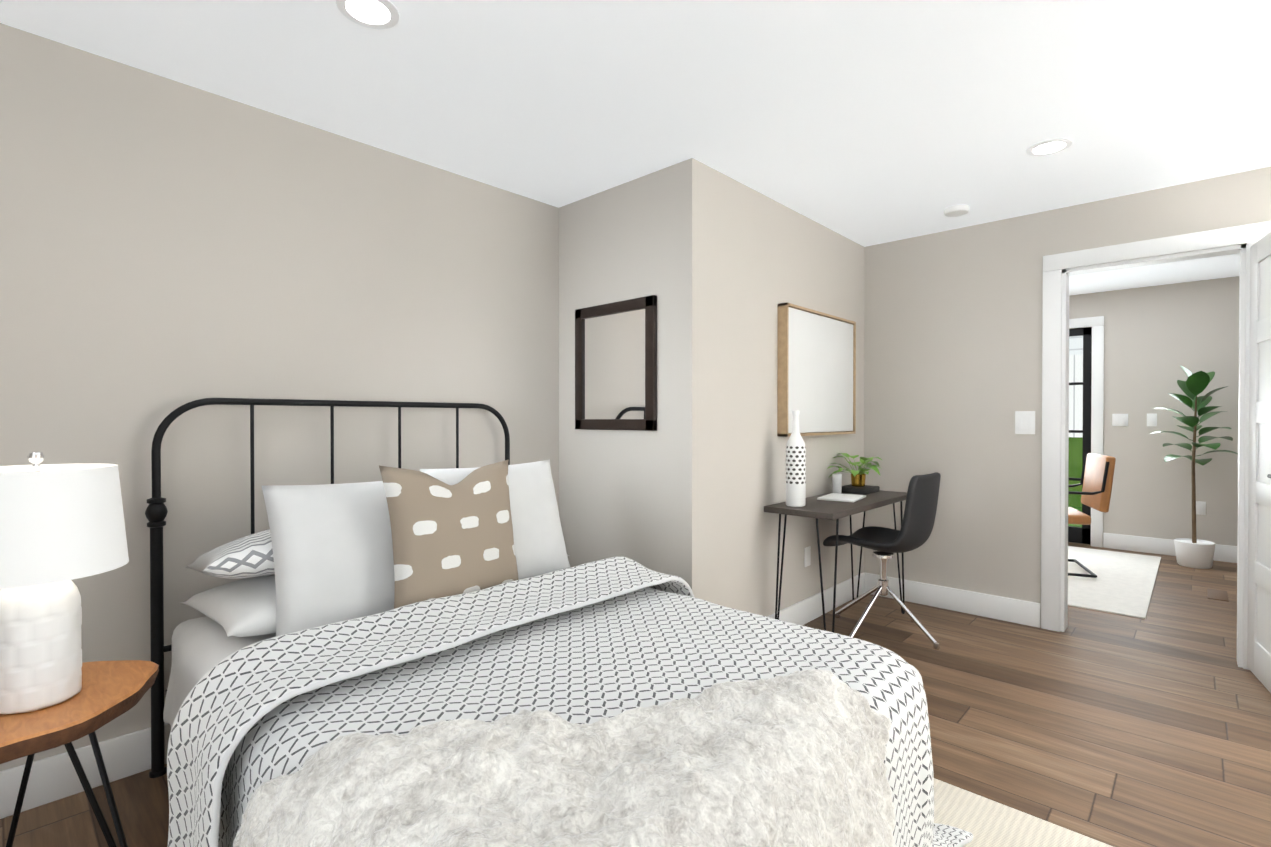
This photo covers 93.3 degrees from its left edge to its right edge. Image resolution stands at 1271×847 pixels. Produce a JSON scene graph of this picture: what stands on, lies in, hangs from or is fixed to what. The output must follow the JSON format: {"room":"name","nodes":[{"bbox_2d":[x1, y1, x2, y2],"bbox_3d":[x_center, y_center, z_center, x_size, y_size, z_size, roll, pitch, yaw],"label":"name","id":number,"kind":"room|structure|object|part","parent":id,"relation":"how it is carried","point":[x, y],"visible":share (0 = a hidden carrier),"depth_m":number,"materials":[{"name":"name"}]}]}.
{"room":"bedroom","nodes":[
{"label":"bedroom","id":0,"kind":"room"},
{"bbox_2d":[0,23,558,770],"bbox_3d":[-1.672,-0.010,2.166,0.120,2.400,3.495,0,1,43],"label":"wall","id":1,"kind":"structure","parent":0,"point":[168,247],"depth_m":2.23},
{"bbox_2d":[0,723,170,818],"bbox_3d":[-1.571,1.120,2.183,0.016,0.140,3.345,0,1,43],"label":"baseboard","id":2,"kind":"structure","parent":1,"relation":"attached to","point":[54,777],"depth_m":1.92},
{"bbox_2d":[0,542,1270,846],"bbox_3d":[1.176,1.214,2.965,5.840,0.060,8.540,0,1,43],"label":"floor","id":3,"kind":"structure","parent":0,"point":[1150,730],"depth_m":2.38,"materials":[{"name":"brown wood"}]},
{"bbox_2d":[0,660,158,846],"bbox_3d":[-1.455,0.922,1.427,0.509,0.534,0.521,0,1,43],"label":"nightstand","id":4,"kind":"object","parent":3,"relation":"on","point":[109,692],"visible":0.77,"depth_m":1.43,"materials":[{"name":"brown wood"}]},
{"bbox_2d":[0,451,128,713],"bbox_3d":[-1.412,0.359,1.415,0.332,0.590,0.332,0,1,43],"label":"lamp","id":5,"kind":"object","parent":4,"relation":"on","point":[62,526],"visible":1,"depth_m":1.36,"materials":[{"name":"white ceramic"}]},
{"bbox_3d":[-1.412,0.227,1.414,0.332,0.245,0.332,0,1,43],"label":"lamp shade","id":6,"kind":"part","parent":5,"relation":"part of","materials":[{"name":"white fabric"}]},
{"bbox_2d":[145,398,972,846],"bbox_3d":[-0.393,0.567,1.675,2.347,1.312,1.897,0,1,43],"label":"bed","id":7,"kind":"object","parent":3,"relation":"on","point":[399,656],"visible":1,"depth_m":1.41,"materials":[{"name":"white fabric"}]},
{"bbox_2d":[180,575,275,636],"bbox_3d":[-1.080,0.570,2.072,0.480,0.179,0.700,0,3,40],"label":"pillow","id":8,"kind":"object","parent":7,"relation":"on","point":[246,607],"depth_m":1.84,"materials":[{"name":"white fabric"}]},
{"bbox_3d":[-0.419,0.550,1.878,2.031,1.282,1.478,0,1,43],"label":"headboard","id":9,"kind":"part","parent":7,"relation":"part of","materials":[{"name":"black metal"}]},
{"bbox_3d":[-0.379,0.762,1.842,1.980,0.200,1.370,0,1,43],"label":"mattress","id":10,"kind":"part","parent":7,"relation":"part of","materials":[{"name":"white fabric"}]},
{"bbox_2d":[232,669,895,846],"bbox_3d":[-0.181,0.887,1.120,1.276,0.684,1.375,0,1,43],"label":"throw","id":11,"kind":"object","parent":7,"relation":"on","point":[323,757],"depth_m":1.09,"materials":[{"name":"fur"}]},
{"bbox_2d":[167,556,972,846],"bbox_3d":[-0.064,0.850,1.548,1.308,0.626,1.641,0,1,43],"label":"duvet","id":12,"kind":"object","parent":7,"relation":"on","point":[604,702],"depth_m":1.27,"materials":[{"name":"white fabric"}]},
{"bbox_2d":[764,490,906,632],"bbox_3d":[1.192,0.803,3.426,0.380,0.745,1.120,0,1,43],"label":"desk","id":13,"kind":"object","parent":3,"relation":"on","point":[813,507],"visible":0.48,"depth_m":3.16,"materials":[{"name":"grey wood"}]},
{"bbox_2d":[786,410,805,506],"bbox_3d":[0.841,0.181,3.148,0.100,0.500,0.100,0,1,43],"label":"vase","id":14,"kind":"object","parent":13,"relation":"on","point":[795,471],"visible":1,"depth_m":3.11,"materials":[{"name":"white ceramic"}]},
{"bbox_2d":[832,474,841,493],"bbox_3d":[1.237,0.368,3.683,0.056,0.118,0.056,0,1,43],"label":"candle","id":15,"kind":"object","parent":13,"relation":"on","point":[837,482],"visible":1,"depth_m":3.66,"materials":[{"name":"white wax"}]},
{"bbox_2d":[817,493,865,501],"bbox_3d":[1.184,0.424,3.438,0.200,0.011,0.270,0,1,35],"label":"notebook","id":16,"kind":"object","parent":13,"relation":"on","point":[842,497],"visible":1,"depth_m":3.39,"materials":[{"name":"paper"}]},
{"bbox_2d":[827,453,881,486],"bbox_3d":[1.390,0.292,3.794,0.390,0.200,0.452,0,1,43],"label":"plant","id":17,"kind":"object","parent":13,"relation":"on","point":[858,477],"visible":0.98,"depth_m":3.72,"materials":[{"name":"green plant"}]},
{"bbox_3d":[1.393,0.353,3.755,0.090,0.077,0.090,0,1,43],"label":"pot","id":18,"kind":"part","parent":17,"relation":"part of","materials":[{"name":"gold metal"}]},
{"bbox_2d":[841,484,879,494],"bbox_3d":[1.392,0.410,3.747,0.180,0.034,0.215,0,1,43],"label":"books","id":19,"kind":"object","parent":13,"relation":"on","point":[865,489],"visible":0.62,"depth_m":3.68,"materials":[{"name":"black paper"}]},
{"bbox_2d":[823,472,940,649],"bbox_3d":[1.402,0.724,3.394,0.636,0.911,0.634,0,1,-43],"label":"desk chair","id":20,"kind":"object","parent":3,"relation":"on","point":[916,529],"visible":0.98,"depth_m":3.24,"materials":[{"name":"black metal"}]},
{"bbox_2d":[934,778,1112,846],"bbox_3d":[0.299,1.194,0.821,2.750,0.012,2.670,0,1,43],"label":"rug","id":21,"kind":"object","parent":3,"relation":"on","point":[985,822],"visible":0.16,"depth_m":1.77,"materials":[{"name":"white fabric"}]},
{"bbox_2d":[1068,546,1160,618],"bbox_3d":[2.962,1.162,5.211,2.340,0.010,2.180,0,1,43],"label":"rug","id":22,"kind":"object","parent":3,"relation":"on","point":[1122,583],"visible":0.4,"depth_m":4.42,"materials":[{"name":"white fabric"}]},
{"bbox_2d":[1068,453,1115,577],"bbox_3d":[3.340,0.693,4.785,0.658,0.905,0.562,0,0,23],"label":"armchair","id":23,"kind":"object","parent":22,"relation":"on","point":[1096,480],"visible":0.42,"depth_m":4.53,"materials":[{"name":"brown leather"}]},
{"bbox_2d":[1150,365,1237,568],"bbox_3d":[4.590,0.343,4.924,0.569,1.650,0.603,0,1,43],"label":"fiddle leaf fig","id":24,"kind":"object","parent":3,"relation":"on","point":[1194,552],"visible":1,"depth_m":4.89,"materials":[{"name":"plant"}]},
{"bbox_2d":[1174,538,1214,568],"bbox_3d":[4.578,1.066,4.917,0.250,0.205,0.250,0,1,43],"label":"pot","id":25,"kind":"object","parent":3,"relation":"on","point":[1194,552],"depth_m":4.84,"materials":[{"name":"white ceramic"}]},
{"bbox_2d":[1207,588,1228,601],"bbox_3d":[3.986,1.172,4.109,0.100,0.006,0.310,0,1,43],"label":"floor vent","id":26,"kind":"object","parent":3,"relation":"in","point":[1215,594],"visible":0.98,"depth_m":4.10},
{"bbox_2d":[0,0,1270,295],"bbox_3d":[1.176,-1.246,2.947,5.840,0.060,8.540,0,1,43],"label":"ceiling","id":27,"kind":"structure","parent":0,"point":[866,122],"depth_m":2.17,"materials":[{"name":"paint"}]},
{"bbox_2d":[336,0,399,29],"bbox_3d":[-0.779,-1.205,1.750,0.170,0.005,0.170,0,1,43],"label":"recessed light","id":28,"kind":"object","parent":27,"relation":"in","point":[380,12],"visible":1,"depth_m":1.76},
{"bbox_2d":[944,204,969,216],"bbox_3d":[1.819,-1.202,3.400,0.130,0.036,0.130,0,1,43],"label":"smoke detector","id":29,"kind":"object","parent":27,"relation":"attached to","point":[957,210],"visible":1,"depth_m":3.37,"materials":[{"name":"plastic"}]},
{"bbox_2d":[1026,138,1072,155],"bbox_3d":[1.816,-1.211,2.636,0.170,0.005,0.170,0,1,43],"label":"recessed light","id":30,"kind":"object","parent":27,"relation":"in","point":[1053,146],"visible":1,"depth_m":2.63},
{"bbox_2d":[559,158,863,616],"bbox_3d":[0.533,-0.023,3.828,1.070,2.400,1.945,0,1,43],"label":"wall","id":31,"kind":"structure","parent":0,"point":[720,266],"depth_m":3.07,"materials":[{"name":"paint"}]},
{"bbox_2d":[575,295,656,430],"bbox_3d":[-0.113,-0.292,3.077,0.570,0.650,0.029,0,1,43],"label":"mirror","id":32,"kind":"object","parent":31,"relation":"attached to","point":[615,365],"visible":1,"depth_m":3.05,"materials":[{"name":"clear glass"}]},
{"bbox_3d":[-0.112,-0.292,3.078,0.464,0.544,0.004,0,1,43],"label":"glass","id":33,"kind":"part","parent":32,"relation":"part of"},
{"bbox_2d":[804,546,810,566],"bbox_3d":[1.023,0.792,3.571,0.006,0.115,0.070,0,1,43],"label":"outlet","id":34,"kind":"object","parent":31,"relation":"attached to","point":[807,556],"visible":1,"depth_m":3.56,"materials":[{"name":"plastic"}]},
{"bbox_2d":[777,302,855,436],"bbox_3d":[1.112,-0.296,3.617,0.059,0.730,0.900,0,1,43],"label":"canvas art","id":35,"kind":"object","parent":31,"relation":"attached to","point":[816,383],"visible":1,"depth_m":3.53,"materials":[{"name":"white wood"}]},
{"bbox_2d":[767,572,867,624],"bbox_3d":[0.925,1.110,3.460,0.016,0.140,1.961,0,1,43],"label":"baseboard","id":36,"kind":"structure","parent":31,"relation":"attached to","point":[802,612],"depth_m":3.67,"materials":[{"name":"white wood"}]},
{"bbox_2d":[864,167,1270,626],"bbox_3d":[2.016,-0.023,3.854,5.840,2.400,0.120,0,1,43],"label":"wall","id":37,"kind":"structure","parent":0,"point":[952,351],"depth_m":3.69,"materials":[{"name":"paint"}]},
{"bbox_2d":[868,573,1039,627],"bbox_3d":[1.971,1.107,3.812,1.005,0.140,0.016,0,1,43],"label":"baseboard","id":38,"kind":"structure","parent":37,"relation":"attached to","point":[1018,611],"depth_m":3.72,"materials":[{"name":"white wood"}]},
{"bbox_2d":[1015,411,1034,433],"bbox_3d":[2.283,-0.005,3.517,0.100,0.135,0.009,0,1,43],"label":"bedroom light switch","id":39,"kind":"object","parent":37,"relation":"attached to","point":[1024,422],"visible":1,"depth_m":3.52,"materials":[{"name":"plastic"}]},
{"bbox_2d":[1041,221,1270,669],"bbox_3d":[2.721,0.112,3.196,0.910,2.140,0.160,0,1,43],"label":"door frame","id":40,"kind":"structure","parent":37,"relation":"attached to","point":[1061,268],"depth_m":3.38,"materials":[{"name":"white wood"}]},
{"bbox_2d":[1247,232,1270,692],"bbox_3d":[2.768,0.166,2.579,0.035,2.018,0.710,0,1,33],"label":"door leaf","id":41,"kind":"structure","parent":37,"relation":"in","point":[1259,595],"depth_m":2.76,"materials":[{"name":"white wood"}]},
{"bbox_2d":[1069,276,1238,545],"bbox_3d":[4.052,-0.039,6.030,5.840,2.400,0.120,0,1,43],"label":"wall","id":42,"kind":"structure","parent":0,"point":[1156,337],"depth_m":5.33,"materials":[{"name":"paint"}]},
{"bbox_2d":[1068,327,1091,544],"bbox_3d":[4.027,0.116,6.034,0.900,2.070,0.050,0,1,43],"label":"door","id":43,"kind":"structure","parent":42,"relation":"in","point":[1082,534],"depth_m":5.74,"materials":[{"name":"black metal"}]},
{"bbox_3d":[4.026,0.076,6.033,0.760,1.850,0.006,0,1,43],"label":"pane","id":44,"kind":"part","parent":43,"relation":"part of","materials":[{"name":"clear glass"}]},
{"bbox_2d":[1069,316,1103,547],"bbox_3d":[3.990,0.076,5.994,1.080,2.170,0.020,0,1,43],"label":"door frame","id":45,"kind":"structure","parent":42,"relation":"attached to","point":[1096,324],"depth_m":5.65,"materials":[{"name":"white wood"}]},
{"bbox_2d":[1112,414,1127,425],"bbox_3d":[4.477,-0.033,5.544,0.115,0.115,0.009,0,1,43],"label":"light switch","id":46,"kind":"object","parent":42,"relation":"attached to","point":[1119,419],"visible":1,"depth_m":5.54,"materials":[{"name":"plastic"}]},
{"bbox_2d":[1147,414,1156,425],"bbox_3d":[4.640,-0.032,5.392,0.070,0.115,0.009,0,1,43],"label":"light switch","id":47,"kind":"object","parent":42,"relation":"attached to","point":[1151,419],"visible":1,"depth_m":5.39,"materials":[{"name":"plastic"}]},
{"bbox_2d":[1103,533,1236,562],"bbox_3d":[5.219,1.100,4.854,2.275,0.140,0.016,0,1,43],"label":"baseboard","id":48,"kind":"structure","parent":42,"relation":"attached to","point":[1225,553],"depth_m":5.39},
{"bbox_2d":[1196,501,1205,514],"bbox_3d":[4.873,0.730,5.179,0.070,0.115,0.009,0,1,43],"label":"outlet","id":49,"kind":"object","parent":42,"relation":"attached to","point":[1200,507],"visible":0.79,"depth_m":5.17,"materials":[{"name":"plastic"}]},
{"label":"outside","id":50,"kind":"structure","parent":0,"visible":0},
{"bbox_2d":[1068,506,1081,526],"bbox_3d":[5.109,1.202,7.242,8.500,0.060,3.080,0,1,43],"label":"ground","id":51,"kind":"structure","parent":50,"point":[1080,510],"depth_m":7.96,"materials":[{"name":"green plant"}]},
{"bbox_2d":[1068,336,1082,506],"bbox_3d":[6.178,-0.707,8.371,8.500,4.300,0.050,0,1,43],"label":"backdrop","id":52,"kind":"structure","parent":50,"point":[1073,471],"depth_m":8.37,"materials":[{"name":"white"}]}
]}

